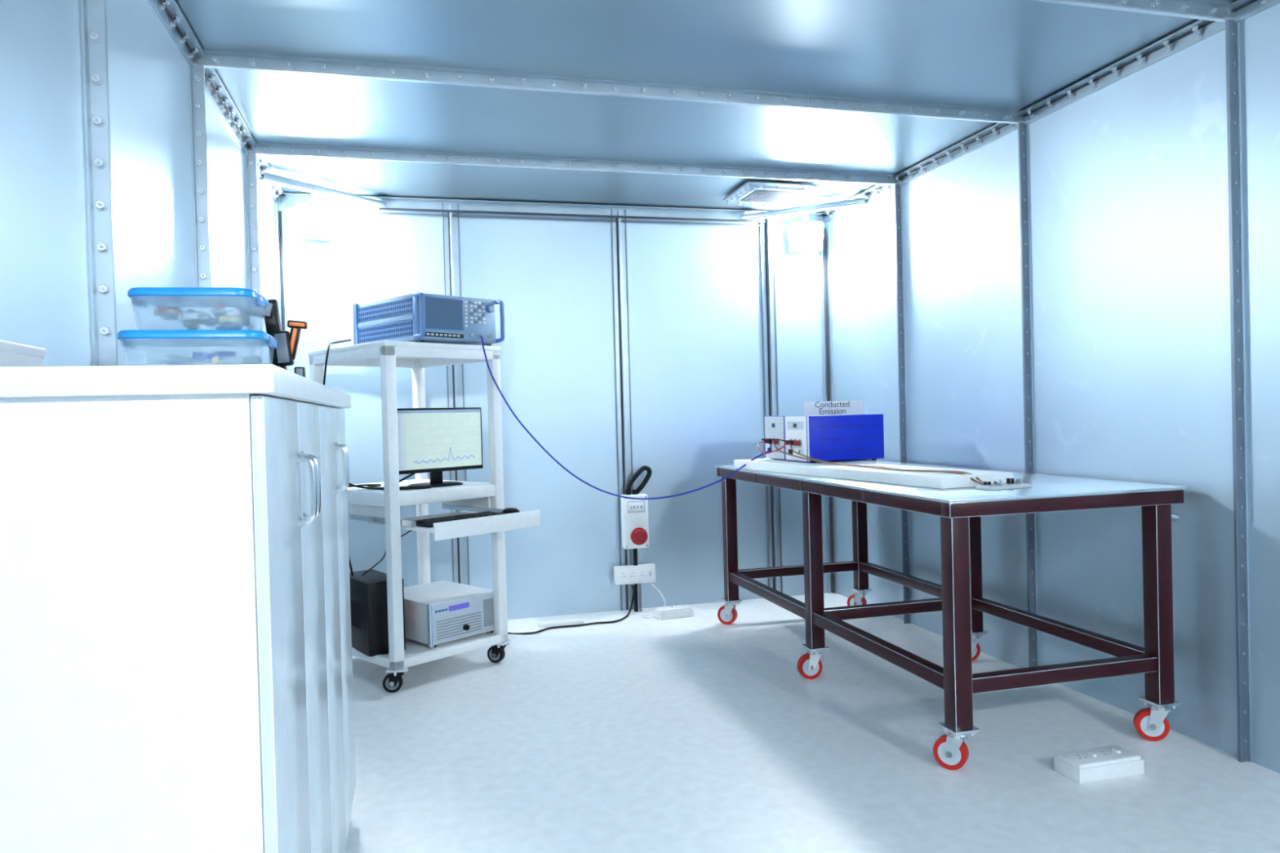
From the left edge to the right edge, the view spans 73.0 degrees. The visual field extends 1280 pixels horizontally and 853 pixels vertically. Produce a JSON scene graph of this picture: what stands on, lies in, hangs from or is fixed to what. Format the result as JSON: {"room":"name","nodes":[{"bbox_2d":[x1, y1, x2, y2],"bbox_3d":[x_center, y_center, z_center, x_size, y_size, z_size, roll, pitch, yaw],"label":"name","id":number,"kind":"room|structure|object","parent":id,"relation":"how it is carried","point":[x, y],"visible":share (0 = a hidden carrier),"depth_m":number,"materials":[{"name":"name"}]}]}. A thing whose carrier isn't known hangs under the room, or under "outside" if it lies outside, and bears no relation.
{"room":"electronics testing laboratory","nodes":[
{"label":"electronics testing laboratory","id":0,"kind":"room"},
{"bbox_2d":[0,0,277,366],"bbox_3d":[-1.121,-0.035,1.464,0.008,2.490,7.000,-2,1,-15],"label":"wall","id":1,"kind":"structure","parent":0,"point":[45,292],"depth_m":2.18,"materials":[{"name":"silver metal"}]},
{"bbox_2d":[80,0,118,365],"bbox_3d":[-1.242,-0.034,2.022,0.046,2.480,0.060,-2,1,-15],"label":"trim","id":2,"kind":"structure","parent":1,"relation":"attached to","point":[93,12],"depth_m":2.01,"materials":[{"name":"metal"}]},
{"bbox_2d":[188,64,213,360],"bbox_3d":[-1.497,-0.039,2.999,0.046,2.480,0.060,-2,1,-15],"label":"trim","id":3,"kind":"structure","parent":1,"relation":"attached to","point":[197,73],"depth_m":2.98,"materials":[{"name":"metal"}]},
{"bbox_2d":[147,0,284,203],"bbox_3d":[-1.126,-1.249,1.456,0.054,0.049,7.000,-2,1,-15],"label":"trim","id":4,"kind":"structure","parent":1,"relation":"attached to","point":[168,11],"depth_m":3.21,"materials":[{"name":"metal"}]},
{"bbox_2d":[244,154,262,363],"bbox_3d":[-1.754,-0.045,3.986,0.046,2.480,0.060,-2,1,-15],"label":"trim","id":5,"kind":"structure","parent":1,"relation":"attached to","point":[251,160],"depth_m":3.97,"materials":[{"name":"metal"}]},
{"bbox_2d":[275,202,290,371],"bbox_3d":[-1.972,-0.025,4.829,0.049,2.430,0.060,-2,1,-15],"label":"trim","id":6,"kind":"structure","parent":1,"relation":"attached to","point":[280,209],"depth_m":4.82,"materials":[{"name":"silver metal"}]},
{"bbox_2d":[323,338,431,576],"bbox_3d":[-1.269,0.130,4.150,0.510,1.149,0.566,-2,1,-15],"label":"cables","id":7,"kind":"object","parent":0,"point":[372,486],"depth_m":4.06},
{"bbox_2d":[285,205,827,619],"bbox_3d":[-0.376,-0.102,5.279,3.360,2.490,0.006,-2,1,-15],"label":"wall","id":8,"kind":"structure","parent":0,"point":[695,336],"depth_m":5.29,"materials":[{"name":"silver metal"}]},
{"bbox_2d":[260,172,386,208],"bbox_3d":[-1.676,-1.258,4.645,0.040,0.036,0.778,-1,1,32],"label":"trim","id":9,"kind":"structure","parent":8,"relation":"attached to","point":[266,177],"depth_m":4.59,"materials":[{"name":"metal"}]},
{"bbox_2d":[442,203,469,585],"bbox_3d":[-1.076,-0.072,5.073,0.094,2.470,0.046,-2,1,-15],"label":"trim","id":10,"kind":"structure","parent":8,"relation":"attached to","point":[451,226],"depth_m":5.08,"materials":[{"name":"silver metal"}]},
{"bbox_2d":[278,193,825,226],"bbox_3d":[-0.399,-1.294,5.233,3.360,0.094,0.057,-2,1,-15],"label":"trim","id":11,"kind":"structure","parent":8,"relation":"attached to","point":[411,204],"depth_m":5.20,"materials":[{"name":"silver metal"}]},
{"bbox_2d":[610,208,634,610],"bbox_3d":[-0.099,-0.100,5.328,0.094,2.470,0.046,-2,1,-15],"label":"trim","id":12,"kind":"structure","parent":8,"relation":"attached to","point":[619,233],"depth_m":5.33,"materials":[{"name":"silver metal"}]},
{"bbox_2d":[613,563,655,612],"bbox_3d":[-0.035,0.991,5.315,0.255,0.285,0.098,-2,1,-15],"label":"box","id":13,"kind":"object","parent":8,"relation":"attached to","point":[639,574],"visible":1,"depth_m":5.28,"materials":[{"name":"white plastic"}]},
{"bbox_2d":[620,465,652,565],"bbox_3d":[-0.015,0.544,5.279,0.190,0.607,0.167,-2,1,-15],"label":"box","id":14,"kind":"object","parent":8,"relation":"attached to","point":[634,513],"visible":1,"depth_m":5.24,"materials":[{"name":"white plastic"}]},
{"bbox_2d":[759,217,782,592],"bbox_3d":[0.849,-0.128,5.575,0.094,2.470,0.046,-2,1,-15],"label":"trim","id":15,"kind":"structure","parent":8,"relation":"attached to","point":[769,339],"depth_m":5.58,"materials":[{"name":"silver metal"}]},
{"bbox_2d":[741,197,866,220],"bbox_3d":[0.998,-1.337,5.342,0.786,0.036,0.040,-1,1,28],"label":"trim","id":16,"kind":"structure","parent":8,"relation":"attached to","point":[858,202],"depth_m":5.32,"materials":[{"name":"metal"}]},
{"bbox_2d":[174,0,1238,213],"bbox_3d":[0.476,-1.333,1.873,3.360,0.013,7.000,-2,1,-15],"label":"ceiling","id":17,"kind":"structure","parent":0,"point":[1014,55],"depth_m":3.33,"materials":[{"name":"metal"}]},
{"bbox_2d":[293,193,337,240],"bbox_3d":[-1.766,-1.158,4.723,0.222,0.269,0.136,-2,1,-39],"label":"floodlight","id":18,"kind":"object","parent":17,"relation":"hanging from","point":[314,221],"visible":0.9,"depth_m":4.68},
{"bbox_2d":[723,181,820,207],"bbox_3d":[0.762,-1.353,5.058,0.440,0.036,0.400,-2,1,-15],"label":"ceiling vent","id":19,"kind":"object","parent":17,"relation":"attached to","point":[753,192],"depth_m":4.98,"materials":[{"name":"white metal"}]},
{"bbox_2d":[787,213,823,252],"bbox_3d":[1.044,-1.240,5.455,0.222,0.269,0.136,-1,1,9],"label":"floodlight","id":20,"kind":"object","parent":17,"relation":"hanging from","point":[804,236],"visible":0.84,"depth_m":5.41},
{"bbox_2d":[1027,0,1235,22],"bbox_3d":[0.333,-1.310,2.425,3.360,0.051,0.060,-2,1,-15],"label":"trim","id":21,"kind":"structure","parent":17,"relation":"attached to","point":[1204,10],"depth_m":2.77,"materials":[{"name":"metal"}]},
{"bbox_2d":[345,592,1279,852],"bbox_3d":[0.541,1.187,1.905,3.560,0.050,7.200,-2,1,-15],"label":"floor","id":22,"kind":"structure","parent":0,"point":[698,733],"depth_m":3.00,"materials":[{"name":"plastic"}]},
{"bbox_2d":[0,364,355,852],"bbox_3d":[-0.907,0.557,1.882,0.492,1.285,1.507,-2,1,-15],"label":"storage cabinet","id":23,"kind":"object","parent":22,"relation":"on","point":[176,662],"visible":1,"depth_m":1.19,"materials":[{"name":"white laminate"}]},
{"bbox_2d":[0,339,45,366],"bbox_3d":[-0.981,-0.101,1.284,0.081,0.050,0.266,-2,1,-15],"label":"storage box","id":24,"kind":"object","parent":23,"relation":"on","point":[11,354],"visible":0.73,"depth_m":1.33,"materials":[{"name":"white plastic"}]},
{"bbox_2d":[116,329,276,364],"bbox_3d":[-0.831,-0.129,1.643,0.256,0.089,0.190,-2,1,-15],"label":"plastic container","id":25,"kind":"object","parent":23,"relation":"on","point":[128,338],"visible":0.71,"depth_m":1.60,"materials":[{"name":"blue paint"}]},
{"bbox_2d":[127,287,268,329],"bbox_3d":[-0.831,-0.213,1.642,0.223,0.077,0.170,-2,1,-11],"label":"plastic container","id":26,"kind":"object","parent":25,"relation":"on","point":[169,302],"visible":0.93,"depth_m":1.61,"materials":[{"name":"blue plastic"}]},
{"bbox_2d":[236,298,307,377],"bbox_3d":[-0.796,-0.187,1.879,0.141,0.197,0.050,-2,1,-15],"label":"clamp","id":27,"kind":"object","parent":23,"relation":"on","point":[284,354],"visible":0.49,"depth_m":1.87,"materials":[{"name":"black plastic"}]},
{"bbox_2d":[307,340,540,693],"bbox_3d":[-1.061,0.396,4.196,0.990,1.557,0.687,-1,1,43],"label":"cart","id":28,"kind":"object","parent":22,"relation":"on","point":[380,508],"visible":0.62,"depth_m":4.03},
{"bbox_2d":[349,568,405,657],"bbox_3d":[-1.270,0.874,4.096,0.177,0.337,0.372,-2,1,-39],"label":"desktop computer","id":29,"kind":"object","parent":28,"relation":"on","point":[368,592],"visible":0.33,"depth_m":3.95,"materials":[{"name":"black plastic"}]},
{"bbox_2d":[352,291,504,346],"bbox_3d":[-1.052,-0.505,4.299,0.622,0.239,0.472,-1,1,43],"label":"spectrum analyzer","id":30,"kind":"object","parent":28,"relation":"on","point":[415,317],"visible":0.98,"depth_m":4.12,"materials":[{"name":"blue plastic"}]},
{"bbox_2d":[396,407,483,487],"bbox_3d":[-0.998,0.099,4.202,0.180,0.377,0.500,-1,1,43],"label":"computer monitor","id":31,"kind":"object","parent":28,"relation":"on","point":[433,441],"visible":0.91,"depth_m":4.17,"materials":[{"name":"black plastic"}]},
{"bbox_2d":[404,580,493,648],"bbox_3d":[-1.002,0.925,4.308,0.493,0.215,0.413,-1,1,43],"label":"amplifier","id":32,"kind":"object","parent":28,"relation":"on","point":[441,611],"visible":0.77,"depth_m":4.14,"materials":[{"name":"white plastic"}]},
{"bbox_2d":[413,511,504,527],"bbox_3d":[-0.825,0.424,3.972,0.140,0.023,0.430,-1,1,43],"label":"keyboard","id":33,"kind":"object","parent":28,"relation":"on","point":[428,522],"visible":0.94,"depth_m":3.92,"materials":[{"name":"black plastic"}]},
{"bbox_2d":[502,507,519,514],"bbox_3d":[-0.620,0.410,4.164,0.105,0.037,0.060,-1,1,43],"label":"computer mouse","id":34,"kind":"object","parent":28,"relation":"on","point":[508,510],"visible":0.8,"depth_m":4.14,"materials":[{"name":"black plastic"}]},
{"bbox_2d":[537,617,584,627],"bbox_3d":[-0.458,1.137,5.019,0.260,0.022,0.070,-2,1,-15],"label":"power strip","id":35,"kind":"object","parent":22,"relation":"on","point":[569,621],"visible":0.98,"depth_m":5.00,"materials":[{"name":"white plastic"}]},
{"bbox_2d":[507,583,665,634],"bbox_3d":[-0.328,0.996,5.011,1.084,0.308,0.218,-2,1,-28],"label":"cable","id":36,"kind":"object","parent":22,"relation":"on","point":[633,587],"visible":0.84,"depth_m":5.01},
{"bbox_2d":[654,604,693,620],"bbox_3d":[0.201,1.098,5.144,0.210,0.063,0.100,-2,1,-20],"label":"power strip","id":37,"kind":"object","parent":22,"relation":"on","point":[679,611],"depth_m":5.11,"materials":[{"name":"white plastic"}]},
{"bbox_2d":[715,460,1186,769],"bbox_3d":[1.184,0.667,4.000,1.006,0.902,2.246,-2,1,-15],"label":"work table","id":38,"kind":"object","parent":22,"relation":"on","point":[961,601],"visible":0.93,"depth_m":3.07,"materials":[{"name":"brown metal"}]},
{"bbox_2d":[480,335,771,499],"bbox_3d":[-0.032,-0.042,4.343,1.503,0.834,0.091,-2,1,-15],"label":"coaxial cable","id":39,"kind":"object","parent":38,"relation":"on","point":[481,336],"visible":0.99,"depth_m":4.32,"materials":[{"name":"blue rubber"}]},
{"bbox_2d":[764,415,786,459],"bbox_3d":[0.894,0.055,4.608,0.450,0.232,0.251,-2,1,-15],"label":"line impedance network","id":40,"kind":"object","parent":38,"relation":"on","point":[775,426],"visible":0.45,"depth_m":4.54,"materials":[{"name":"white metal"}]},
{"bbox_2d":[784,413,884,462],"bbox_3d":[0.961,0.057,4.351,0.450,0.232,0.251,-2,1,-15],"label":"line impedance network","id":41,"kind":"object","parent":38,"relation":"on","point":[838,437],"visible":0.96,"depth_m":4.24,"materials":[{"name":"blue paint"}]},
{"bbox_2d":[757,438,794,453],"bbox_3d":[0.672,0.100,4.413,0.086,0.078,0.364,-2,1,-15],"label":"wires","id":42,"kind":"object","parent":41,"relation":"attached to","point":[762,439],"visible":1,"depth_m":4.37,"materials":[{"name":"black rubber"}]},
{"bbox_2d":[804,400,863,415],"bbox_3d":[0.961,-0.092,4.336,0.320,0.070,0.053,-2,1,-15],"label":"label card","id":43,"kind":"object","parent":41,"relation":"on","point":[831,407],"visible":1,"depth_m":4.31,"materials":[{"name":"paper"}]},
{"bbox_2d":[733,457,1013,488],"bbox_3d":[1.060,0.196,4.047,0.579,0.044,1.687,-2,1,-22],"label":"plinth","id":44,"kind":"object","parent":38,"relation":"on","point":[923,479],"visible":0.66,"depth_m":3.62,"materials":[{"name":"white plastic"}]},
{"bbox_2d":[772,440,983,484],"bbox_3d":[0.959,0.144,3.804,0.080,0.133,1.493,-2,1,-24],"label":"lead","id":45,"kind":"object","parent":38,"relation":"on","point":[980,482],"visible":0.93,"depth_m":3.66,"materials":[{"name":"brown metal"}]},
{"bbox_2d":[975,477,1031,490],"bbox_3d":[1.319,0.205,3.135,0.200,0.036,0.070,-2,1,-23],"label":"module","id":46,"kind":"object","parent":38,"relation":"on","point":[997,484],"visible":1,"depth_m":3.11,"materials":[{"name":"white plastic"}]},
{"bbox_2d":[1053,744,1144,783],"bbox_3d":[1.494,1.093,2.820,0.250,0.066,0.115,-2,1,-15],"label":"power strip","id":47,"kind":"object","parent":22,"relation":"on","point":[1111,762],"visible":1,"depth_m":2.78,"materials":[{"name":"white plastic"}]},
{"bbox_2d":[829,3,1279,773],"bbox_3d":[2.136,-0.130,2.313,0.006,2.490,7.000,-2,1,-15],"label":"wall","id":48,"kind":"structure","parent":0,"point":[1128,189],"depth_m":3.42,"materials":[{"name":"silver metal"}]},
{"bbox_2d":[248,142,899,185],"bbox_3d":[-0.180,-1.321,4.389,3.360,0.051,0.060,-2,1,-15],"label":"trim","id":49,"kind":"structure","parent":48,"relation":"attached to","point":[263,148],"depth_m":4.32,"materials":[{"name":"metal"}]},
{"bbox_2d":[193,49,1025,124],"bbox_3d":[0.078,-1.315,3.402,3.360,0.051,0.060,-2,1,-15],"label":"trim","id":50,"kind":"structure","parent":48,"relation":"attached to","point":[213,59],"depth_m":3.31,"materials":[{"name":"metal"}]},
{"bbox_2d":[820,221,838,594],"bbox_3d":[1.239,-0.119,5.665,0.049,2.430,0.060,-2,1,-15],"label":"trim","id":51,"kind":"structure","parent":48,"relation":"attached to","point":[825,254],"depth_m":5.67,"materials":[{"name":"silver metal"}]},
{"bbox_2d":[893,184,911,623],"bbox_3d":[1.463,-0.140,4.824,0.038,2.480,0.028,-2,1,-15],"label":"trim","id":52,"kind":"structure","parent":48,"relation":"attached to","point":[897,189],"depth_m":4.82,"materials":[{"name":"metal"}]},
{"bbox_2d":[1017,123,1038,666],"bbox_3d":[1.720,-0.134,3.837,0.038,2.480,0.028,-2,1,-15],"label":"trim","id":53,"kind":"structure","parent":48,"relation":"attached to","point":[1022,129],"depth_m":3.83,"materials":[{"name":"metal"}]},
{"bbox_2d":[819,0,1279,222],"bbox_3d":[2.079,-1.343,2.291,0.054,0.049,7.000,-2,1,-15],"label":"trim","id":54,"kind":"structure","parent":48,"relation":"attached to","point":[1200,30],"depth_m":3.46,"materials":[{"name":"metal"}]},
{"bbox_2d":[1225,20,1251,762],"bbox_3d":[1.975,-0.128,2.860,0.038,2.480,0.028,-2,1,-15],"label":"trim","id":55,"kind":"structure","parent":48,"relation":"attached to","point":[1232,29],"depth_m":2.85,"materials":[{"name":"metal"}]}
]}

